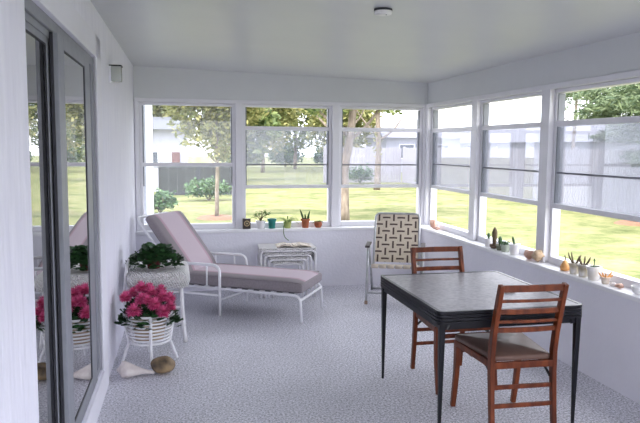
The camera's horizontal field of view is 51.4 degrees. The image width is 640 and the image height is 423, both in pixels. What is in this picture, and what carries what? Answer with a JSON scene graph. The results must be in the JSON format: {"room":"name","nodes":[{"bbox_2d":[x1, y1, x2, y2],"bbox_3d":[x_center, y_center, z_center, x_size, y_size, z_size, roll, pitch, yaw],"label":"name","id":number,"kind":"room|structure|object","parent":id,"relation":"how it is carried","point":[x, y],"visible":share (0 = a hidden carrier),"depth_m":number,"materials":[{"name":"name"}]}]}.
{"room":"sunroom","nodes":[
{"label":"sunroom","id":0,"kind":"room"},
{"bbox_2d":[0,0,136,422],"bbox_3d":[-2.679,0.002,2.348,3.314,2.600,9.400,-1,6,-11],"label":"wall","id":1,"kind":"structure","parent":0,"point":[114,128],"depth_m":2.32,"materials":[{"name":"paint"}]},
{"bbox_2d":[24,0,99,422],"bbox_3d":[-1.225,0.121,3.146,0.138,1.898,1.770,-1,6,-11],"label":"door","id":2,"kind":"structure","parent":1,"relation":"in","point":[59,70],"depth_m":2.86,"materials":[{"name":"metal"}]},
{"bbox_2d":[109,64,122,82],"bbox_3d":[-1.456,-0.976,4.724,0.095,0.122,0.110,-1,6,-11],"label":"wall lamp","id":3,"kind":"object","parent":1,"relation":"attached to","point":[118,74],"visible":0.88,"depth_m":4.68,"materials":[{"name":"paint"}]},
{"bbox_2d":[136,230,418,290],"bbox_3d":[-0.383,0.514,7.425,3.665,0.625,0.250,-1,6,-13],"label":"wall","id":4,"kind":"structure","parent":0,"point":[341,254],"depth_m":7.39,"materials":[{"name":"paint"}]},
{"bbox_2d":[139,102,235,229],"bbox_3d":[-1.411,-0.480,7.111,0.998,1.341,0.080,-1,6,-13],"label":"window","id":5,"kind":"structure","parent":4,"relation":"in","point":[232,106],"depth_m":7.09,"materials":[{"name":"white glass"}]},
{"bbox_2d":[136,225,421,234],"bbox_3d":[-0.387,0.194,7.345,3.178,0.032,0.202,-1,6,-13],"label":"trim","id":6,"kind":"structure","parent":4,"relation":"on","point":[329,228],"depth_m":7.24,"materials":[{"name":"white paint"}]},
{"bbox_2d":[243,218,250,228],"bbox_3d":[-0.795,0.132,7.200,0.084,0.112,0.046,-1,6,-17],"label":"desk clock","id":7,"kind":"object","parent":6,"relation":"on","point":[246,221],"visible":1,"depth_m":7.19,"materials":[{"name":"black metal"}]},
{"bbox_2d":[251,210,270,228],"bbox_3d":[-0.641,0.083,7.234,0.232,0.206,0.107,-1,6,-10],"label":"potted jade","id":8,"kind":"object","parent":6,"relation":"on","point":[260,223],"visible":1,"depth_m":7.22,"materials":[{"name":"white ceramic"}]},
{"bbox_2d":[256,220,265,228],"bbox_3d":[-0.647,0.143,7.239,0.108,0.085,0.107,-1,6,-10],"label":"pot","id":9,"kind":"object","parent":8,"relation":"on","point":[260,223],"depth_m":7.21,"materials":[{"name":"white ceramic"}]},
{"bbox_2d":[267,218,276,228],"bbox_3d":[-0.526,0.131,7.265,0.104,0.106,0.103,-3,6,-28],"label":"pot","id":10,"kind":"object","parent":6,"relation":"on","point":[271,221],"visible":1,"depth_m":7.24,"materials":[{"name":"ceramic"}]},
{"bbox_2d":[277,216,297,240],"bbox_3d":[-0.358,0.173,7.310,0.259,0.272,0.236,-1,6,-13],"label":"spider plant","id":11,"kind":"object","parent":6,"relation":"on","point":[287,223],"visible":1,"depth_m":7.28,"materials":[{"name":"green plant"}]},
{"bbox_2d":[300,210,309,227],"bbox_3d":[-0.161,0.074,7.341,0.104,0.208,0.104,4,6,29],"label":"potted succulent","id":12,"kind":"object","parent":6,"relation":"on","point":[305,221],"visible":1,"depth_m":7.32,"materials":[{"name":"orange ceramic"}]},
{"bbox_2d":[301,218,309,227],"bbox_3d":[-0.162,0.128,7.346,0.104,0.100,0.103,-1,6,-15],"label":"pot","id":13,"kind":"object","parent":12,"relation":"on","point":[305,221],"depth_m":7.32,"materials":[{"name":"ceramic"}]},
{"bbox_2d":[313,220,322,227],"bbox_3d":[-0.023,0.136,7.373,0.124,0.083,0.101,2,6,20],"label":"potted succulent","id":14,"kind":"object","parent":6,"relation":"on","point":[318,224],"visible":1,"depth_m":7.35,"materials":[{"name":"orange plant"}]},
{"bbox_2d":[134,98,426,230],"bbox_3d":[-0.360,-0.517,7.341,3.238,1.385,0.144,-1,6,-13],"label":"trim","id":15,"kind":"structure","parent":4,"relation":"attached to","point":[335,142],"depth_m":7.20,"materials":[{"name":"white paint"}]},
{"bbox_2d":[243,104,331,227],"bbox_3d":[-0.362,-0.495,7.345,0.988,1.341,0.080,-1,6,-13],"label":"window","id":16,"kind":"structure","parent":4,"relation":"in","point":[328,128],"depth_m":7.32,"materials":[{"name":"plastic"}]},
{"bbox_2d":[339,106,422,225],"bbox_3d":[0.685,-0.511,7.578,0.983,1.341,0.080,-1,6,-13],"label":"window","id":17,"kind":"structure","parent":4,"relation":"in","point":[418,129],"depth_m":7.56,"materials":[{"name":"plastic"}]},
{"bbox_2d":[133,66,425,103],"bbox_3d":[-0.432,-1.355,7.259,3.550,0.368,0.150,-1,6,-13],"label":"wall","id":18,"kind":"structure","parent":0,"point":[148,82],"depth_m":7.15,"materials":[{"name":"white paint"}]},
{"bbox_2d":[425,83,427,103],"bbox_3d":[1.212,-1.322,7.545,0.021,0.269,0.024,-1,6,-13],"label":"trim","id":19,"kind":"structure","parent":18,"relation":"attached to","point":[426,83],"depth_m":7.53,"materials":[{"name":"white paint"}]},
{"bbox_2d":[90,0,639,82],"bbox_3d":[0.669,-1.128,2.972,3.870,0.250,9.500,-1,6,-13],"label":"ceiling","id":20,"kind":"structure","parent":0,"point":[421,41],"depth_m":4.49,"materials":[{"name":"paint"}]},
{"bbox_2d":[374,7,391,15],"bbox_3d":[0.355,-1.121,3.737,0.104,0.036,0.104,-1,6,-13],"label":"smoke detector","id":21,"kind":"object","parent":20,"relation":"attached to","point":[380,11],"visible":1,"depth_m":3.70,"materials":[{"name":"white plastic"}]},
{"bbox_2d":[97,284,639,422],"bbox_3d":[0.282,1.319,3.077,4.250,0.120,9.200,-1,6,-13],"label":"floor","id":22,"kind":"structure","parent":0,"point":[255,361],"depth_m":4.51,"materials":[{"name":"grey carpet"}]},
{"bbox_2d":[116,361,153,377],"bbox_3d":[-1.241,1.058,4.441,0.241,0.112,0.114,1,6,6],"label":"conch shell","id":23,"kind":"object","parent":22,"relation":"on","point":[126,369],"visible":1,"depth_m":4.42,"materials":[{"name":"white"}]},
{"bbox_2d":[121,307,178,367],"bbox_3d":[-1.234,0.900,4.807,0.346,0.363,0.346,4,7,32],"label":"plant stand","id":24,"kind":"object","parent":22,"relation":"on","point":[149,345],"visible":0.76,"depth_m":4.68,"materials":[{"name":"white metal"}]},
{"bbox_2d":[114,280,183,340],"bbox_3d":[-1.234,0.706,4.798,0.487,0.426,0.488,-1,6,-13],"label":"chrysanthemum","id":25,"kind":"object","parent":24,"relation":"on","point":[151,300],"visible":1,"depth_m":4.70,"materials":[{"name":"pink plant"}]},
{"bbox_2d":[130,312,166,340],"bbox_3d":[-1.233,0.831,4.800,0.264,0.175,0.261,-1,6,-13],"label":"pot","id":26,"kind":"object","parent":25,"relation":"on","point":[143,312],"depth_m":4.71,"materials":[{"name":"white metal"}]},
{"bbox_2d":[123,259,189,342],"bbox_3d":[-1.333,0.696,5.454,0.516,0.640,0.620,-1,6,-13],"label":"plant stand","id":27,"kind":"object","parent":22,"relation":"on","point":[171,277],"visible":0.58,"depth_m":5.18,"materials":[{"name":"white paint"}]},
{"bbox_2d":[125,242,183,268],"bbox_3d":[-1.328,0.352,5.345,0.474,0.206,0.398,-1,6,-13],"label":"ivy","id":28,"kind":"object","parent":27,"relation":"on","point":[152,255],"visible":1,"depth_m":5.28,"materials":[{"name":"green plant"}]},
{"bbox_2d":[145,258,160,268],"bbox_3d":[-1.340,0.410,5.352,0.140,0.090,0.139,-1,6,-13],"label":"pot","id":29,"kind":"object","parent":28,"relation":"on","point":[157,263],"depth_m":5.32,"materials":[{"name":"red plastic"}]},
{"bbox_2d":[151,356,174,372],"bbox_3d":[-1.073,1.048,4.538,0.165,0.116,0.146,-1,6,-13],"label":"rock","id":30,"kind":"object","parent":22,"relation":"on","point":[162,364],"visible":1,"depth_m":4.49,"materials":[{"name":"brown stone"}]},
{"bbox_2d":[137,211,322,323],"bbox_3d":[-0.856,0.483,6.330,1.679,0.896,0.628,2,6,17],"label":"chaise lounge","id":31,"kind":"object","parent":22,"relation":"on","point":[173,227],"visible":0.84,"depth_m":6.19,"materials":[{"name":"pink fabric"}]},
{"bbox_2d":[145,211,215,272],"bbox_3d":[-1.341,0.299,6.467,0.460,0.563,0.590,2,6,17],"label":"cushion","id":32,"kind":"object","parent":31,"relation":"on","point":[173,227],"depth_m":6.38,"materials":[{"name":"fabric"}]},
{"bbox_2d":[189,263,321,292],"bbox_3d":[-0.634,0.615,6.272,1.195,0.127,0.590,2,6,17],"label":"seat cushion","id":33,"kind":"object","parent":31,"relation":"on","point":[235,276],"depth_m":6.06,"materials":[{"name":"pink fabric"}]},
{"bbox_2d":[269,259,303,296],"bbox_3d":[-0.356,0.684,6.995,0.335,0.371,0.300,-1,6,-10],"label":"table","id":34,"kind":"object","parent":22,"relation":"on","point":[276,263],"visible":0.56,"depth_m":6.84,"materials":[{"name":"white wicker"}]},
{"bbox_2d":[257,243,316,298],"bbox_3d":[-0.353,0.613,6.983,0.590,0.515,0.360,-1,6,-10],"label":"table","id":35,"kind":"object","parent":22,"relation":"on","point":[268,247],"visible":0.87,"depth_m":6.83,"materials":[{"name":"white wicker"}]},
{"bbox_2d":[275,242,310,247],"bbox_3d":[-0.279,0.347,6.932,0.361,0.026,0.240,0,6,-9],"label":"magazine","id":36,"kind":"object","parent":35,"relation":"on","point":[296,244],"visible":1,"depth_m":6.91,"materials":[{"name":"paper"}]},
{"bbox_2d":[262,252,311,297],"bbox_3d":[-0.354,0.637,6.987,0.505,0.467,0.340,-1,6,-10],"label":"table","id":37,"kind":"object","parent":22,"relation":"on","point":[268,254],"visible":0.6,"depth_m":6.81,"materials":[{"name":"white wicker"}]},
{"bbox_2d":[266,256,307,297],"bbox_3d":[-0.355,0.661,6.991,0.420,0.419,0.320,-1,6,-10],"label":"table","id":38,"kind":"object","parent":22,"relation":"on","point":[291,258],"visible":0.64,"depth_m":6.83,"materials":[{"name":"white wicker"}]},
{"bbox_2d":[364,212,425,303],"bbox_3d":[0.783,0.471,6.854,0.598,0.855,0.757,1,6,8],"label":"lawn chair","id":39,"kind":"object","parent":22,"relation":"on","point":[404,229],"visible":0.91,"depth_m":7.03,"materials":[{"name":"fabric"}]},
{"bbox_2d":[410,246,497,394],"bbox_3d":[0.877,0.699,4.457,0.423,0.857,0.584,-1,6,-13],"label":"wooden chair","id":40,"kind":"object","parent":22,"relation":"on","point":[413,250],"visible":0.48,"depth_m":4.63,"materials":[{"name":"brown wood"}]},
{"bbox_2d":[381,271,581,422],"bbox_3d":[0.917,0.815,4.055,0.850,0.702,1.020,-1,6,-13],"label":"table","id":41,"kind":"object","parent":22,"relation":"on","point":[447,300],"visible":0.96,"depth_m":3.73,"materials":[{"name":"black wood"}]},
{"bbox_2d":[450,282,568,422],"bbox_3d":[1.046,0.772,3.724,0.423,0.857,0.584,-1,6,-11],"label":"wooden chair","id":42,"kind":"object","parent":22,"relation":"on","point":[509,345],"visible":1,"depth_m":3.54,"materials":[{"name":"brown wood"}]},
{"bbox_2d":[419,230,639,403],"bbox_3d":[2.220,0.928,3.390,0.250,0.625,8.840,-1,6,-13],"label":"wall","id":43,"kind":"structure","parent":0,"point":[609,346],"depth_m":4.51,"materials":[{"name":"paint"}]},
{"bbox_2d":[429,102,471,237],"bbox_3d":[1.408,-0.452,7.035,0.080,1.341,1.118,-1,6,-13],"label":"window","id":44,"kind":"structure","parent":43,"relation":"in","point":[450,147],"depth_m":7.12,"materials":[{"name":"plastic"}]},
{"bbox_2d":[477,92,541,254],"bbox_3d":[1.678,-0.333,5.831,0.080,1.341,1.128,-1,6,-13],"label":"window","id":45,"kind":"structure","parent":43,"relation":"in","point":[509,153],"depth_m":5.88,"materials":[{"name":"plastic"}]},
{"bbox_2d":[421,226,639,302],"bbox_3d":[2.184,0.606,3.328,0.207,0.032,8.796,-1,6,-13],"label":"trim","id":46,"kind":"structure","parent":43,"relation":"on","point":[625,292],"depth_m":5.11,"materials":[{"name":"white paint"}]},
{"bbox_2d":[430,220,437,228],"bbox_3d":[1.245,0.141,7.295,0.077,0.106,0.091,5,8,42],"label":"seashell","id":47,"kind":"object","parent":46,"relation":"on","point":[433,223],"visible":0.98,"depth_m":7.27,"materials":[{"name":"pink"}]},
{"bbox_2d":[484,233,491,246],"bbox_3d":[1.533,0.256,6.042,0.084,0.125,0.083,1,6,3],"label":"potted cactus","id":48,"kind":"object","parent":46,"relation":"on","point":[488,240],"visible":0.89,"depth_m":6.02,"materials":[{"name":"white ceramic"}]},
{"bbox_2d":[484,238,491,246],"bbox_3d":[1.533,0.281,6.045,0.084,0.075,0.083,1,6,3],"label":"pot","id":49,"kind":"object","parent":48,"relation":"attached to","point":[488,241],"depth_m":6.02,"materials":[{"name":"white ceramic"}]},
{"bbox_2d":[489,227,497,248],"bbox_3d":[1.558,0.234,5.927,0.088,0.190,0.088,-1,6,-13],"label":"potted cactus","id":50,"kind":"object","parent":46,"relation":"on","point":[494,232],"visible":0.84,"depth_m":5.91,"materials":[{"name":"plant"}]},
{"bbox_2d":[496,236,501,250],"bbox_3d":[1.581,0.277,5.829,0.080,0.126,0.079,2,6,18],"label":"potted cactus","id":51,"kind":"object","parent":46,"relation":"on","point":[498,246],"visible":0.59,"depth_m":5.80,"materials":[{"name":"plant"}]},
{"bbox_2d":[500,241,510,251],"bbox_3d":[1.602,0.300,5.738,0.092,0.098,0.094,1,6,4],"label":"potted succulent","id":52,"kind":"object","parent":46,"relation":"on","point":[505,247],"visible":0.91,"depth_m":5.71,"materials":[{"name":"white ceramic"}]},
{"bbox_2d":[500,244,509,251],"bbox_3d":[1.601,0.316,5.739,0.091,0.065,0.092,3,6,25],"label":"pot","id":53,"kind":"object","parent":52,"relation":"attached to","point":[504,247],"depth_m":5.71,"materials":[{"name":"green ceramic"}]},
{"bbox_2d":[509,237,520,254],"bbox_3d":[1.636,0.288,5.585,0.098,0.151,0.097,-2,6,-20],"label":"potted cactus","id":54,"kind":"object","parent":46,"relation":"on","point":[514,247],"visible":1,"depth_m":5.56,"materials":[{"name":"white ceramic"}]},
{"bbox_2d":[509,243,520,254],"bbox_3d":[1.635,0.318,5.587,0.098,0.092,0.097,-2,6,-20],"label":"pot","id":55,"kind":"object","parent":54,"relation":"attached to","point":[514,247],"depth_m":5.56,"materials":[{"name":"white ceramic"}]},
{"bbox_2d":[524,250,533,258],"bbox_3d":[1.680,0.348,5.353,0.108,0.078,0.080,-3,6,-30],"label":"seashell","id":56,"kind":"object","parent":46,"relation":"on","point":[527,253],"visible":0.89,"depth_m":5.33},
{"bbox_2d":[531,249,544,261],"bbox_3d":[1.714,0.349,5.230,0.098,0.099,0.080,1,6,10],"label":"seashell","id":57,"kind":"object","parent":46,"relation":"on","point":[537,255],"visible":1,"depth_m":5.20,"materials":[{"name":"beige"}]},
{"bbox_2d":[560,256,569,270],"bbox_3d":[1.796,0.378,4.868,0.072,0.113,0.072,-1,6,-13],"label":"gourd","id":58,"kind":"object","parent":46,"relation":"on","point":[564,266],"visible":0.91,"depth_m":4.85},
{"bbox_2d":[568,252,580,273],"bbox_3d":[1.820,0.370,4.755,0.090,0.153,0.085,3,6,27],"label":"potted succulent","id":59,"kind":"object","parent":46,"relation":"on","point":[573,267],"visible":0.8,"depth_m":4.74,"materials":[{"name":"ceramic"}]},
{"bbox_2d":[568,262,578,273],"bbox_3d":[1.821,0.407,4.758,0.086,0.078,0.085,3,6,27],"label":"pot","id":60,"kind":"object","parent":59,"relation":"attached to","point":[573,268],"depth_m":4.73,"materials":[{"name":"grey ceramic"}]},
{"bbox_2d":[576,256,590,276],"bbox_3d":[1.846,0.381,4.647,0.109,0.151,0.104,4,7,35],"label":"potted succulent","id":61,"kind":"object","parent":46,"relation":"on","point":[582,271],"visible":0.87,"depth_m":4.63,"materials":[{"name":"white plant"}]},
{"bbox_2d":[577,263,590,276],"bbox_3d":[1.845,0.413,4.650,0.090,0.088,0.089,4,7,35],"label":"pot","id":62,"kind":"object","parent":61,"relation":"attached to","point":[582,271],"depth_m":4.63,"materials":[{"name":"grey ceramic"}]},
{"bbox_2d":[586,259,601,280],"bbox_3d":[1.871,0.394,4.536,0.104,0.147,0.103,-4,7,-39],"label":"potted succulent","id":63,"kind":"object","parent":46,"relation":"on","point":[592,270],"visible":0.99,"depth_m":4.51,"materials":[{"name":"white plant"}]},
{"bbox_2d":[598,271,612,283],"bbox_3d":[1.901,0.439,4.419,0.083,0.082,0.083,-2,6,-26],"label":"potted cactus","id":64,"kind":"object","parent":46,"relation":"on","point":[605,279],"visible":1,"depth_m":4.40,"materials":[{"name":"ceramic"}]},
{"bbox_2d":[600,276,610,283],"bbox_3d":[1.898,0.457,4.416,0.070,0.046,0.069,3,6,27],"label":"pot","id":65,"kind":"object","parent":64,"relation":"attached to","point":[604,279],"depth_m":4.40,"materials":[{"name":"white ceramic"}]},
{"bbox_2d":[615,283,623,287],"bbox_3d":[1.923,0.477,4.271,0.054,0.034,0.055,5,7,38],"label":"seashell","id":66,"kind":"object","parent":46,"relation":"on","point":[618,285],"visible":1,"depth_m":4.26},
{"bbox_2d":[631,285,639,294],"bbox_3d":[1.969,0.487,4.099,0.096,0.050,0.096,-1,6,-13],"label":"bowl","id":67,"kind":"object","parent":46,"relation":"on","point":[635,288],"visible":1,"depth_m":4.08,"materials":[{"name":"white ceramic"}]},
{"bbox_2d":[424,69,639,262],"bbox_3d":[2.240,-0.105,3.316,0.144,1.385,8.886,-1,6,-13],"label":"trim","id":68,"kind":"structure","parent":43,"relation":"attached to","point":[548,91],"depth_m":5.27,"materials":[{"name":"white paint"}]},
{"bbox_2d":[548,78,639,287],"bbox_3d":[1.951,-0.212,4.614,0.080,1.341,1.133,-1,6,-13],"label":"window","id":69,"kind":"structure","parent":43,"relation":"in","point":[596,162],"depth_m":4.67,"materials":[{"name":"plastic"}]},
{"bbox_2d":[427,32,639,103],"bbox_3d":[2.258,-0.900,3.259,0.150,0.279,8.920,-1,6,-13],"label":"wall","id":70,"kind":"structure","parent":0,"point":[620,54],"depth_m":5.11,"materials":[{"name":"white paint"}]},
{"label":"outside","id":71,"kind":"structure","parent":0,"visible":0},
{"bbox_2d":[154,156,639,278],"bbox_3d":[7.007,-1.702,37.438,150.000,0.300,150.000,-1,6,-13],"label":"ground","id":72,"kind":"structure","parent":71,"point":[613,247],"depth_m":18.17,"materials":[{"name":"green plant"}]},
{"bbox_2d":[143,105,153,223],"bbox_3d":[-2.369,-0.806,8.583,0.330,3.400,2.940,-1,6,-13],"label":"wall","id":73,"kind":"structure","parent":72,"relation":"on","point":[147,109],"depth_m":7.98,"materials":[{"name":"white paint"}]},
{"bbox_2d":[152,105,175,116],"bbox_3d":[-8.315,-4.478,30.504,4.399,6.365,2.746,-1,6,-13],"label":"tree","id":74,"kind":"object","parent":72,"relation":"on","point":[156,111],"visible":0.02,"depth_m":30.35,"materials":[{"name":"green plant"}]},
{"bbox_2d":[154,188,178,212],"bbox_3d":[-4.134,-0.277,17.104,1.001,0.680,0.934,-1,6,-13],"label":"shrub","id":75,"kind":"object","parent":72,"relation":"on","point":[167,201],"visible":0.73,"depth_m":16.96,"materials":[{"name":"green plant"}]},
{"bbox_2d":[152,117,196,191],"bbox_3d":[-7.074,-2.391,27.006,3.900,2.900,4.700,-1,6,-13],"label":"house","id":76,"kind":"structure","parent":72,"relation":"on","point":[166,148],"depth_m":25.25,"materials":[{"name":"white"}]},
{"bbox_2d":[158,167,231,194],"bbox_3d":[-4.198,-1.142,23.718,3.048,1.124,0.140,-1,6,-13],"label":"fence","id":77,"kind":"object","parent":72,"relation":"on","point":[168,178],"visible":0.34,"depth_m":23.52,"materials":[{"name":"grey wood"}]},
{"bbox_2d":[183,176,231,200],"bbox_3d":[-3.579,-0.747,21.290,1.624,0.813,1.099,-1,6,-13],"label":"shrub","id":78,"kind":"object","parent":72,"relation":"on","point":[199,188],"visible":0.89,"depth_m":21.12,"materials":[{"name":"green plant"}]},
{"bbox_2d":[196,214,231,219],"bbox_3d":[-2.504,0.128,16.131,1.000,0.070,1.000,-1,6,-13],"label":"mulch bed","id":79,"kind":"object","parent":72,"relation":"on","point":[212,216],"visible":0.91,"depth_m":15.85,"materials":[{"name":"brown soil"}]},
{"bbox_2d":[160,106,268,215],"bbox_3d":[-2.607,-1.698,15.922,2.850,3.744,1.606,-1,6,-15],"label":"young tree","id":80,"kind":"object","parent":72,"relation":"on","point":[208,123],"visible":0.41,"depth_m":15.71,"materials":[{"name":"green plant"}]},
{"bbox_2d":[199,107,282,163],"bbox_3d":[-3.926,-4.294,33.106,4.511,5.555,2.555,-1,6,-13],"label":"tree","id":81,"kind":"object","parent":72,"relation":"on","point":[254,149],"visible":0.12,"depth_m":33.16,"materials":[{"name":"green plant"}]},
{"bbox_2d":[252,108,306,172],"bbox_3d":[-3.643,-6.571,43.794,5.951,8.011,3.451,-1,6,-13],"label":"tree","id":82,"kind":"object","parent":72,"relation":"on","point":[285,113],"visible":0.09,"depth_m":43.97,"materials":[{"name":"green plant"}]},
{"bbox_2d":[266,142,305,166],"bbox_3d":[-2.881,-4.769,55.545,3.419,2.155,1.940,-1,6,-13],"label":"shrub","id":83,"kind":"object","parent":72,"relation":"on","point":[281,158],"visible":0.65,"depth_m":55.23,"materials":[{"name":"green plant"}]},
{"bbox_2d":[272,108,320,168],"bbox_3d":[-1.774,-7.552,50.165,6.154,8.749,3.905,1,6,4],"label":"tree","id":84,"kind":"object","parent":72,"relation":"on","point":[296,142],"visible":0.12,"depth_m":50.32,"materials":[{"name":"green plant"}]},
{"bbox_2d":[311,143,325,163],"bbox_3d":[0.905,-4.793,55.883,3.414,2.193,1.955,-1,6,-13],"label":"shrub","id":85,"kind":"object","parent":72,"relation":"on","point":[318,157],"visible":0.18,"depth_m":55.40,"materials":[{"name":"green plant"}]},
{"bbox_2d":[303,109,375,156],"bbox_3d":[1.458,-6.103,44.110,5.395,7.088,3.217,-1,6,-13],"label":"tree","id":86,"kind":"object","parent":72,"relation":"on","point":[316,122],"visible":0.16,"depth_m":43.73,"materials":[{"name":"green plant"}]},
{"bbox_2d":[316,109,363,146],"bbox_3d":[0.431,-3.044,21.941,3.085,5.308,2.176,-1,6,-13],"label":"shade tree","id":87,"kind":"object","parent":72,"relation":"on","point":[319,118],"visible":0.02,"depth_m":21.86,"materials":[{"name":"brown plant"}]},
{"bbox_2d":[307,108,402,220],"bbox_3d":[0.646,-2.297,15.475,3.697,5.088,4.613,5,7,40],"label":"shade tree","id":88,"kind":"object","parent":72,"relation":"on","point":[350,136],"visible":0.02,"depth_m":15.44,"materials":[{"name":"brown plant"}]},
{"bbox_2d":[349,163,373,183],"bbox_3d":[1.904,-1.810,31.567,1.538,1.002,0.809,-1,6,-13],"label":"shrub","id":89,"kind":"object","parent":72,"relation":"on","point":[361,174],"visible":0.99,"depth_m":31.47,"materials":[{"name":"green plant"}]},
{"bbox_2d":[323,146,400,182],"bbox_3d":[2.111,-2.325,32.840,3.961,1.795,0.140,-1,6,-13],"label":"fence","id":90,"kind":"object","parent":72,"relation":"on","point":[360,153],"visible":0.48,"depth_m":32.94,"materials":[{"name":"white wood"}]},
{"bbox_2d":[343,110,388,147],"bbox_3d":[3.019,-9.611,63.603,6.871,10.305,4.641,-3,6,-30],"label":"tree","id":91,"kind":"object","parent":72,"relation":"on","point":[381,116],"visible":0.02,"depth_m":63.53,"materials":[{"name":"green plant"}]},
{"bbox_2d":[357,110,406,189],"bbox_3d":[2.244,-3.523,27.058,3.056,5.312,2.160,-1,6,-13],"label":"shade tree","id":92,"kind":"object","parent":72,"relation":"on","point":[377,173],"visible":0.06,"depth_m":26.98,"materials":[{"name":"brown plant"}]},
{"bbox_2d":[362,119,455,171],"bbox_3d":[6.714,-4.884,48.897,6.200,3.800,5.700,-1,6,-13],"label":"house","id":93,"kind":"structure","parent":72,"relation":"on","point":[393,140],"depth_m":46.59,"materials":[{"name":"white"}]},
{"bbox_2d":[402,147,415,183],"bbox_3d":[6.790,-1.179,21.471,0.140,1.795,24.121,-1,6,-13],"label":"fence","id":94,"kind":"object","parent":72,"relation":"on","point":[409,154],"visible":0.15,"depth_m":32.15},
{"bbox_2d":[565,91,583,119],"bbox_3d":[9.850,-3.288,26.006,2.209,5.126,1.985,-1,6,-13],"label":"pine tree","id":95,"kind":"object","parent":72,"relation":"on","point":[576,104],"visible":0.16,"depth_m":25.88,"materials":[{"name":"green plant"}]},
{"bbox_2d":[569,83,639,119],"bbox_3d":[7.201,-2.155,14.884,1.927,5.009,4.626,-1,6,-13],"label":"pine tree","id":96,"kind":"object","parent":72,"relation":"on","point":[609,102],"visible":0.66,"depth_m":15.33,"materials":[{"name":"green plant"}]},
{"bbox_2d":[614,220,639,225],"bbox_3d":[7.405,0.258,15.534,1.000,0.070,1.000,-1,6,-13],"label":"mulch bed","id":97,"kind":"object","parent":72,"relation":"on","point":[620,222],"visible":0.8,"depth_m":15.33,"materials":[{"name":"brown soil"}]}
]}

